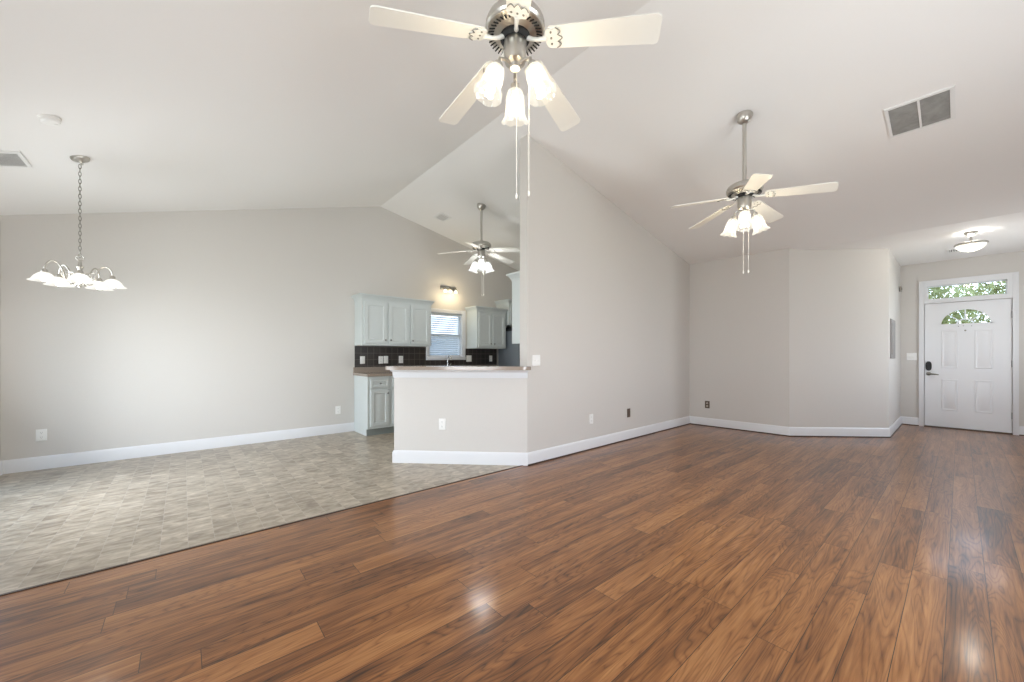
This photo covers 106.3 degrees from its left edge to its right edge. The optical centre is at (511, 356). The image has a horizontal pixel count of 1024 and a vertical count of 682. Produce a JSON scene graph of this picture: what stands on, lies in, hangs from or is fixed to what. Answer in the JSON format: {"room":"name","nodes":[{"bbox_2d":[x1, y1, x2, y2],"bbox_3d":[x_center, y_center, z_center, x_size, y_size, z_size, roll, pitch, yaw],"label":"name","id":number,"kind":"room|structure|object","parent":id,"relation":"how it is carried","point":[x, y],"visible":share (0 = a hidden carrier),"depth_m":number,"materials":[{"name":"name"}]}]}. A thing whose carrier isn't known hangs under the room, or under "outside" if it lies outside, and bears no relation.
{"room":"living room","nodes":[
{"label":"living room","id":0,"kind":"room"},
{"bbox_2d":[0,215,0,460],"bbox_3d":[-2.687,-0.129,0.925,0.120,2.603,7.740,0,0,-41],"label":"wall","id":1,"kind":"structure","parent":0,"point":[0,215],"depth_m":3.81,"materials":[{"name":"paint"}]},
{"bbox_2d":[0,461,2,475],"bbox_3d":[-4.928,1.104,3.647,0.015,0.136,0.450,0,0,-41],"label":"baseboard","id":2,"kind":"structure","parent":1,"relation":"attached to","point":[1,463],"depth_m":3.79,"materials":[{"name":"white paint"}]},
{"bbox_2d":[0,431,516,593],"bbox_3d":[-1.212,1.222,5.123,7.780,0.100,3.240,0,0,-41],"label":"floor tile","id":3,"kind":"structure","parent":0,"point":[69,521],"depth_m":3.23,"materials":[{"name":"tile"}]},
{"bbox_2d":[354,375,389,435],"bbox_3d":[-2.146,0.734,5.908,0.347,0.876,0.624,0,0,-41],"label":"base cabinet","id":4,"kind":"object","parent":3,"relation":"on","point":[371,394],"visible":0.99,"depth_m":5.72,"materials":[{"name":"grey paint"}]},
{"bbox_2d":[389,376,393,432],"bbox_3d":[-1.687,0.734,6.301,0.858,0.876,0.624,0,0,-41],"label":"base cabinet","id":5,"kind":"object","parent":3,"relation":"on","point":[391,428],"visible":0.03,"depth_m":5.83,"materials":[{"name":"grey paint"}]},
{"bbox_2d":[498,327,519,365],"bbox_3d":[0.284,0.296,7.858,0.840,1.752,0.750,0,0,-41],"label":"refrigerator","id":6,"kind":"object","parent":3,"relation":"on","point":[510,356],"visible":0.08,"depth_m":7.60,"materials":[{"name":"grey metal"}]},
{"bbox_2d":[1,207,517,460],"bbox_3d":[-2.285,-0.665,6.284,7.700,3.675,0.120,0,0,-41],"label":"wall","id":7,"kind":"structure","parent":0,"point":[225,322],"depth_m":4.79,"materials":[{"name":"paint"}]},
{"bbox_2d":[36,429,46,440],"bbox_3d":[-4.879,0.816,3.979,0.076,0.122,0.008,0,0,-41],"label":"wall outlet","id":8,"kind":"object","parent":7,"relation":"attached to","point":[41,434],"visible":1,"depth_m":3.98,"materials":[{"name":"white plastic"}]},
{"bbox_2d":[2,422,353,473],"bbox_3d":[-3.774,1.104,4.921,3.425,0.136,0.015,0,0,-41],"label":"baseboard","id":9,"kind":"structure","parent":7,"relation":"attached to","point":[96,456],"depth_m":4.56,"materials":[{"name":"white paint"}]},
{"bbox_2d":[335,406,340,413],"bbox_3d":[-2.663,0.821,5.876,0.076,0.122,0.008,0,0,-41],"label":"wall outlet","id":10,"kind":"object","parent":7,"relation":"attached to","point":[337,408],"visible":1,"depth_m":5.87,"materials":[{"name":"white plastic"}]},
{"bbox_2d":[351,293,434,346],"bbox_3d":[-1.912,-0.558,6.271,1.260,0.776,0.385,0,0,-41],"label":"upper cabinet","id":11,"kind":"object","parent":7,"relation":"attached to","point":[380,320],"visible":1,"depth_m":6.06,"materials":[{"name":"grey paint"}]},
{"bbox_2d":[355,346,496,366],"bbox_3d":[-1.396,0.003,6.960,2.840,0.337,0.009,0,0,-41],"label":"tiled wall","id":12,"kind":"structure","parent":7,"relation":"attached to","point":[412,356],"depth_m":6.63,"materials":[{"name":"black tile"}]},
{"bbox_2d":[360,356,364,363],"bbox_3d":[-2.376,0.057,6.105,0.076,0.122,0.015,0,0,-41],"label":"light switch","id":13,"kind":"object","parent":12,"relation":"attached to","point":[362,358],"visible":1,"depth_m":6.11,"materials":[{"name":"white plastic"}]},
{"bbox_2d":[379,356,382,363],"bbox_3d":[-2.151,0.057,6.301,0.076,0.122,0.008,0,0,-41],"label":"wall outlet","id":14,"kind":"object","parent":12,"relation":"attached to","point":[380,357],"visible":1,"depth_m":6.30,"materials":[{"name":"white plastic"}]},
{"bbox_2d":[466,355,471,361],"bbox_3d":[-0.830,0.041,7.428,0.122,0.122,0.015,0,0,-41],"label":"light switch","id":15,"kind":"object","parent":12,"relation":"attached to","point":[468,357],"visible":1,"depth_m":7.43,"materials":[{"name":"white plastic"}]},
{"bbox_2d":[426,308,465,359],"bbox_3d":[-1.250,-0.402,7.150,0.836,0.938,0.150,0,0,-41],"label":"window","id":16,"kind":"structure","parent":7,"relation":"in","point":[460,344],"depth_m":7.24,"materials":[{"name":"white paint"}]},
{"bbox_2d":[430,312,460,355],"bbox_3d":[-1.240,-0.398,7.139,0.670,0.790,0.048,0,0,-41],"label":"window blind","id":17,"kind":"object","parent":16,"relation":"attached to","point":[451,340],"visible":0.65,"depth_m":7.13,"materials":[{"name":"white plastic"}]},
{"bbox_2d":[440,286,457,294],"bbox_3d":[-1.145,-1.223,7.089,0.340,0.150,0.140,0,0,-41],"label":"wall light","id":18,"kind":"object","parent":7,"relation":"attached to","point":[444,288],"visible":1,"depth_m":7.06,"materials":[{"name":"white glass"}]},
{"bbox_2d":[465,306,507,348],"bbox_3d":[-0.482,-0.546,7.495,0.800,0.786,0.385,0,0,-41],"label":"upper cabinet","id":19,"kind":"object","parent":7,"relation":"attached to","point":[486,326],"visible":1,"depth_m":7.33,"materials":[{"name":"grey paint"}]},
{"bbox_2d":[494,299,511,326],"bbox_3d":[0.165,-0.874,8.012,1.000,0.511,0.440,0,0,-41],"label":"upper cabinet","id":20,"kind":"object","parent":7,"relation":"attached to","point":[506,303],"visible":0.12,"depth_m":7.62,"materials":[{"name":"grey paint"}]},
{"bbox_2d":[394,378,526,452],"bbox_3d":[-0.565,0.658,4.246,1.472,1.028,0.120,0,0,4],"label":"wall","id":21,"kind":"structure","parent":0,"point":[480,414],"depth_m":4.18,"materials":[{"name":"paint"}]},
{"bbox_2d":[439,419,445,429],"bbox_3d":[-0.763,0.742,4.197,0.076,0.122,0.008,0,0,4],"label":"wall outlet","id":22,"kind":"object","parent":21,"relation":"attached to","point":[442,422],"visible":1,"depth_m":4.20,"materials":[{"name":"white plastic"}]},
{"bbox_2d":[385,366,530,369],"bbox_3d":[-0.571,0.125,4.178,1.561,0.038,0.352,0,0,5],"label":"bar","id":23,"kind":"object","parent":21,"relation":"on","point":[386,367],"visible":0.98,"depth_m":4.02,"materials":[{"name":"brown laminate"}]},
{"bbox_2d":[390,370,527,377],"bbox_3d":[-0.581,0.189,4.170,1.520,0.090,0.034,0,0,4],"label":"trim","id":24,"kind":"structure","parent":21,"relation":"attached to","point":[396,373],"depth_m":4.17,"materials":[{"name":"white paint"}]},
{"bbox_2d":[392,450,527,465],"bbox_3d":[-0.574,1.104,4.179,1.494,0.136,0.015,0,0,4],"label":"baseboard","id":25,"kind":"structure","parent":21,"relation":"attached to","point":[398,456],"depth_m":4.17,"materials":[{"name":"white paint"}]},
{"bbox_2d":[0,0,1023,270],"bbox_3d":[1.469,-1.964,4.482,11.220,1.238,7.900,0,0,-41],"label":"ceiling","id":26,"kind":"structure","parent":0,"point":[173,105],"depth_m":3.22,"materials":[{"name":"paint"}]},
{"bbox_2d":[0,150,31,167],"bbox_3d":[-3.868,-1.481,2.876,0.292,0.092,0.300,0,0,-41],"label":"ceiling vent","id":27,"kind":"object","parent":26,"relation":"in","point":[7,158],"visible":1,"depth_m":2.93,"materials":[{"name":"white metal"}]},
{"bbox_2d":[37,114,60,125],"bbox_3d":[-3.094,-1.580,2.567,0.106,0.056,0.104,0,0,45],"label":"smoke detector","id":28,"kind":"object","parent":26,"relation":"attached to","point":[47,119],"visible":1,"depth_m":2.55,"materials":[{"name":"white plastic"}]},
{"bbox_2d":[27,155,126,290],"bbox_3d":[-3.486,-1.087,3.105,0.530,1.069,0.528,0,0,-41],"label":"chandelier","id":29,"kind":"object","parent":26,"relation":"hanging from","point":[79,278],"visible":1,"depth_m":3.10,"materials":[{"name":"white glass"}]},
{"bbox_2d":[433,212,450,221],"bbox_3d":[-1.154,-2.296,6.344,0.198,0.052,0.260,0,0,-41],"label":"ceiling vent","id":30,"kind":"object","parent":26,"relation":"in","point":[442,217],"visible":1,"depth_m":6.34,"materials":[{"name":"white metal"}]},
{"bbox_2d":[438,203,519,295],"bbox_3d":[-0.438,-1.598,5.798,1.220,1.373,1.253,0,0,-41],"label":"ceiling fan","id":31,"kind":"object","parent":26,"relation":"hanging from","point":[481,246],"visible":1,"depth_m":5.74,"materials":[{"name":"silver metal"}]},
{"bbox_2d":[369,0,661,198],"bbox_3d":[-0.016,-1.467,1.934,1.347,1.357,1.290,0,0,-41],"label":"ceiling fan","id":32,"kind":"object","parent":26,"relation":"hanging from","point":[514,28],"visible":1,"depth_m":1.82,"materials":[{"name":"silver metal"}]},
{"bbox_2d":[670,110,837,273],"bbox_3d":[2.137,-1.475,3.474,1.234,1.436,1.246,0,0,-41],"label":"ceiling fan","id":33,"kind":"object","parent":26,"relation":"hanging from","point":[743,191],"visible":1,"depth_m":3.43,"materials":[{"name":"silver metal"}]},
{"bbox_2d":[884,85,955,137],"bbox_3d":[3.385,-2.013,3.187,0.405,0.095,0.390,0,0,-41],"label":"ceiling vent","id":34,"kind":"object","parent":26,"relation":"in","point":[937,107],"visible":1,"depth_m":3.17,"materials":[{"name":"white metal"}]},
{"bbox_2d":[947,248,960,252],"bbox_3d":[6.501,-1.557,5.630,0.260,0.012,0.160,0,0,-41],"label":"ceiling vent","id":35,"kind":"object","parent":26,"relation":"in","point":[953,249],"visible":0.66,"depth_m":5.66,"materials":[{"name":"white plastic"}]},
{"bbox_2d":[953,230,988,251],"bbox_3d":[5.765,-1.440,4.823,0.288,0.245,0.288,0,0,-41],"label":"dome light","id":36,"kind":"object","parent":26,"relation":"attached to","point":[969,246],"visible":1,"depth_m":4.79,"materials":[{"name":"white glass"}]},
{"bbox_2d":[0,424,1023,681],"bbox_3d":[2.522,1.222,3.251,11.020,0.100,4.460,0,0,-41],"label":"floor","id":37,"kind":"structure","parent":0,"point":[690,552],"depth_m":1.97,"materials":[{"name":"brown wood"}]},
{"bbox_2d":[0,465,522,595],"bbox_3d":[-1.453,1.170,2.782,4.170,0.004,0.018,0,0,-41],"label":"floor strip","id":38,"kind":"object","parent":37,"relation":"on","point":[59,580],"visible":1,"depth_m":2.41,"materials":[{"name":"brown"}]},
{"bbox_2d":[520,134,689,452],"bbox_3d":[1.590,-0.630,5.455,3.891,3.603,0.120,0,0,-41],"label":"wall","id":39,"kind":"structure","parent":0,"point":[605,303],"depth_m":4.88,"materials":[{"name":"paint"}]},
{"bbox_2d":[506,271,519,343],"bbox_3d":[0.625,-0.571,4.960,1.500,0.836,0.385,0,0,-41],"label":"upper cabinet","id":40,"kind":"object","parent":39,"relation":"attached to","point":[515,276],"visible":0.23,"depth_m":4.55,"materials":[{"name":"grey paint"}]},
{"bbox_2d":[532,355,539,365],"bbox_3d":[0.270,0.045,4.209,0.122,0.122,0.015,0,0,-41],"label":"light switch","id":41,"kind":"object","parent":39,"relation":"attached to","point":[535,358],"visible":1,"depth_m":4.21,"materials":[{"name":"white plastic"}]},
{"bbox_2d":[589,414,592,423],"bbox_3d":[1.005,0.792,4.858,0.076,0.122,0.008,0,0,-41],"label":"wall outlet","id":42,"kind":"object","parent":39,"relation":"attached to","point":[590,415],"visible":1,"depth_m":4.85,"materials":[{"name":"white plastic"}]},
{"bbox_2d":[528,416,689,465],"bbox_3d":[1.632,1.104,5.401,3.896,0.136,0.015,0,0,-41],"label":"baseboard","id":43,"kind":"structure","parent":39,"relation":"attached to","point":[552,452],"depth_m":4.95,"materials":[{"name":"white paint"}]},
{"bbox_2d":[690,248,788,426],"bbox_3d":[3.588,-0.230,6.246,0.124,2.803,1.561,0,0,-43],"label":"wall","id":44,"kind":"structure","parent":0,"point":[739,322],"depth_m":6.10,"materials":[{"name":"paint"}]},
{"bbox_2d":[705,401,709,407],"bbox_3d":[3.291,0.812,6.471,0.008,0.122,0.076,0,0,-41],"label":"wall outlet","id":45,"kind":"object","parent":44,"relation":"attached to","point":[707,403],"visible":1,"depth_m":6.46,"materials":[{"name":"brown plastic"}]},
{"bbox_2d":[690,416,788,435],"bbox_3d":[3.580,1.104,6.156,0.015,0.136,1.442,0,0,-43],"label":"baseboard","id":46,"kind":"structure","parent":44,"relation":"attached to","point":[774,429],"depth_m":6.08,"materials":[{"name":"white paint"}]},
{"bbox_2d":[789,248,888,427],"bbox_3d":[4.768,-0.215,5.651,1.386,2.775,0.105,0,0,3],"label":"wall","id":47,"kind":"structure","parent":0,"point":[839,298],"depth_m":5.60,"materials":[{"name":"paint"}]},
{"bbox_2d":[789,427,889,436],"bbox_3d":[4.764,1.104,5.591,1.398,0.136,0.015,0,0,3],"label":"baseboard","id":48,"kind":"structure","parent":47,"relation":"attached to","point":[793,431],"depth_m":5.59,"materials":[{"name":"white paint"}]},
{"bbox_2d":[790,436,890,437],"bbox_3d":[4.764,1.165,5.586,1.406,0.013,0.024,0,0,3],"label":"trim","id":49,"kind":"structure","parent":47,"relation":"attached to","point":[790,436],"depth_m":5.58,"materials":[{"name":"brown"}]},
{"bbox_2d":[889,250,900,426],"bbox_3d":[6.056,-0.215,6.151,1.680,2.775,0.120,0,0,-41],"label":"wall","id":50,"kind":"structure","parent":0,"point":[894,267],"depth_m":6.14,"materials":[{"name":"paint"}]},
{"bbox_2d":[890,319,894,358],"bbox_3d":[5.798,-0.263,5.837,0.540,0.590,0.021,0,0,-41],"label":"breaker panel","id":51,"kind":"object","parent":50,"relation":"attached to","point":[892,322],"visible":1,"depth_m":5.73,"materials":[{"name":"grey paint"}]},
{"bbox_2d":[889,416,901,435],"bbox_3d":[6.097,1.104,6.097,1.686,0.136,0.015,0,0,-41],"label":"baseboard","id":52,"kind":"structure","parent":50,"relation":"attached to","point":[898,422],"depth_m":6.00,"materials":[{"name":"white paint"}]},
{"bbox_2d":[901,251,1023,432],"bbox_3d":[7.427,-0.215,5.948,0.140,2.775,2.220,0,0,-41],"label":"wall","id":53,"kind":"structure","parent":0,"point":[911,275],"depth_m":6.39,"materials":[{"name":"paint"}]},
{"bbox_2d":[901,416,918,424],"bbox_3d":[6.798,1.104,6.563,0.015,0.136,0.219,0,0,-41],"label":"baseboard","id":54,"kind":"structure","parent":53,"relation":"attached to","point":[905,420],"depth_m":6.55,"materials":[{"name":"white paint"}]},
{"bbox_2d":[907,353,916,359],"bbox_3d":[6.815,0.002,6.544,0.015,0.122,0.122,0,0,-41],"label":"light switch","id":55,"kind":"object","parent":53,"relation":"attached to","point":[910,356],"visible":1,"depth_m":6.54,"materials":[{"name":"white plastic"}]},
{"bbox_2d":[927,280,1006,299],"bbox_3d":[7.242,-1.053,6.133,0.040,0.220,0.820,0,0,-41],"label":"window","id":56,"kind":"structure","parent":53,"relation":"in","point":[997,280],"depth_m":6.14,"materials":[{"name":"white paint"}]},
{"bbox_2d":[924,425,1012,434],"bbox_3d":[7.243,1.163,6.125,0.150,0.018,0.903,0,0,-41],"label":"trim","id":57,"kind":"structure","parent":53,"relation":"attached to","point":[924,425],"depth_m":6.06,"materials":[{"name":"wood"}]},
{"bbox_2d":[925,298,1012,432],"bbox_3d":[7.215,0.140,6.094,0.104,2.024,0.901,0,0,-41],"label":"door","id":58,"kind":"structure","parent":53,"relation":"in","point":[968,366],"depth_m":6.08,"materials":[{"name":"white paint"}]},
{"bbox_2d":[919,272,1018,434],"bbox_3d":[7.234,-0.043,6.120,0.129,2.430,1.020,0,0,-41],"label":"door frame","id":59,"kind":"structure","parent":53,"relation":"attached to","point":[1012,278],"depth_m":5.99,"materials":[{"name":"white paint"}]},
{"bbox_2d":[1019,426,1023,434],"bbox_3d":[7.773,1.104,5.424,0.015,0.136,0.732,0,0,-41],"label":"baseboard","id":60,"kind":"structure","parent":53,"relation":"attached to","point":[1021,428],"depth_m":5.68,"materials":[{"name":"white paint"}]},
{"label":"outside","id":61,"kind":"structure","parent":0,"visible":0},
{"bbox_3d":[2.173,1.447,5.151,50.000,0.150,45.000,0,0,-41],"label":"ground","id":62,"kind":"structure","parent":61,"visible":0},
{"bbox_2d":[430,337,457,354],"bbox_3d":[-2.002,0.357,11.489,5.100,1.970,0.060,0,0,-41],"label":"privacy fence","id":63,"kind":"object","parent":62,"relation":"on","point":[435,337],"visible":0.02,"depth_m":11.42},
{"bbox_2d":[929,284,977,323],"bbox_3d":[9.589,-0.524,9.721,2.898,3.797,2.890,0,0,-41],"label":"tree","id":64,"kind":"object","parent":62,"relation":"on","point":[937,291],"visible":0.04,"depth_m":8.71,"materials":[{"name":"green plant"}]},
{"bbox_2d":[946,281,1005,323],"bbox_3d":[13.738,-0.717,9.971,3.559,4.182,3.594,0,0,-41],"label":"tree","id":65,"kind":"object","parent":62,"relation":"on","point":[991,288],"visible":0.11,"depth_m":10.37,"materials":[{"name":"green plant"}]},
{"bbox_3d":[-1.014,0.734,6.877,0.908,0.876,0.624,0,0,-41],"label":"base cabinet","id":66,"kind":"object","parent":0,"visible":0},
{"bbox_2d":[353,365,496,376],"bbox_3d":[-1.210,0.234,6.723,2.855,0.124,0.610,0,0,-41],"label":"countertop","id":67,"kind":"structure","parent":66,"relation":"on","point":[358,371],"depth_m":6.11,"materials":[{"name":"brown laminate"}]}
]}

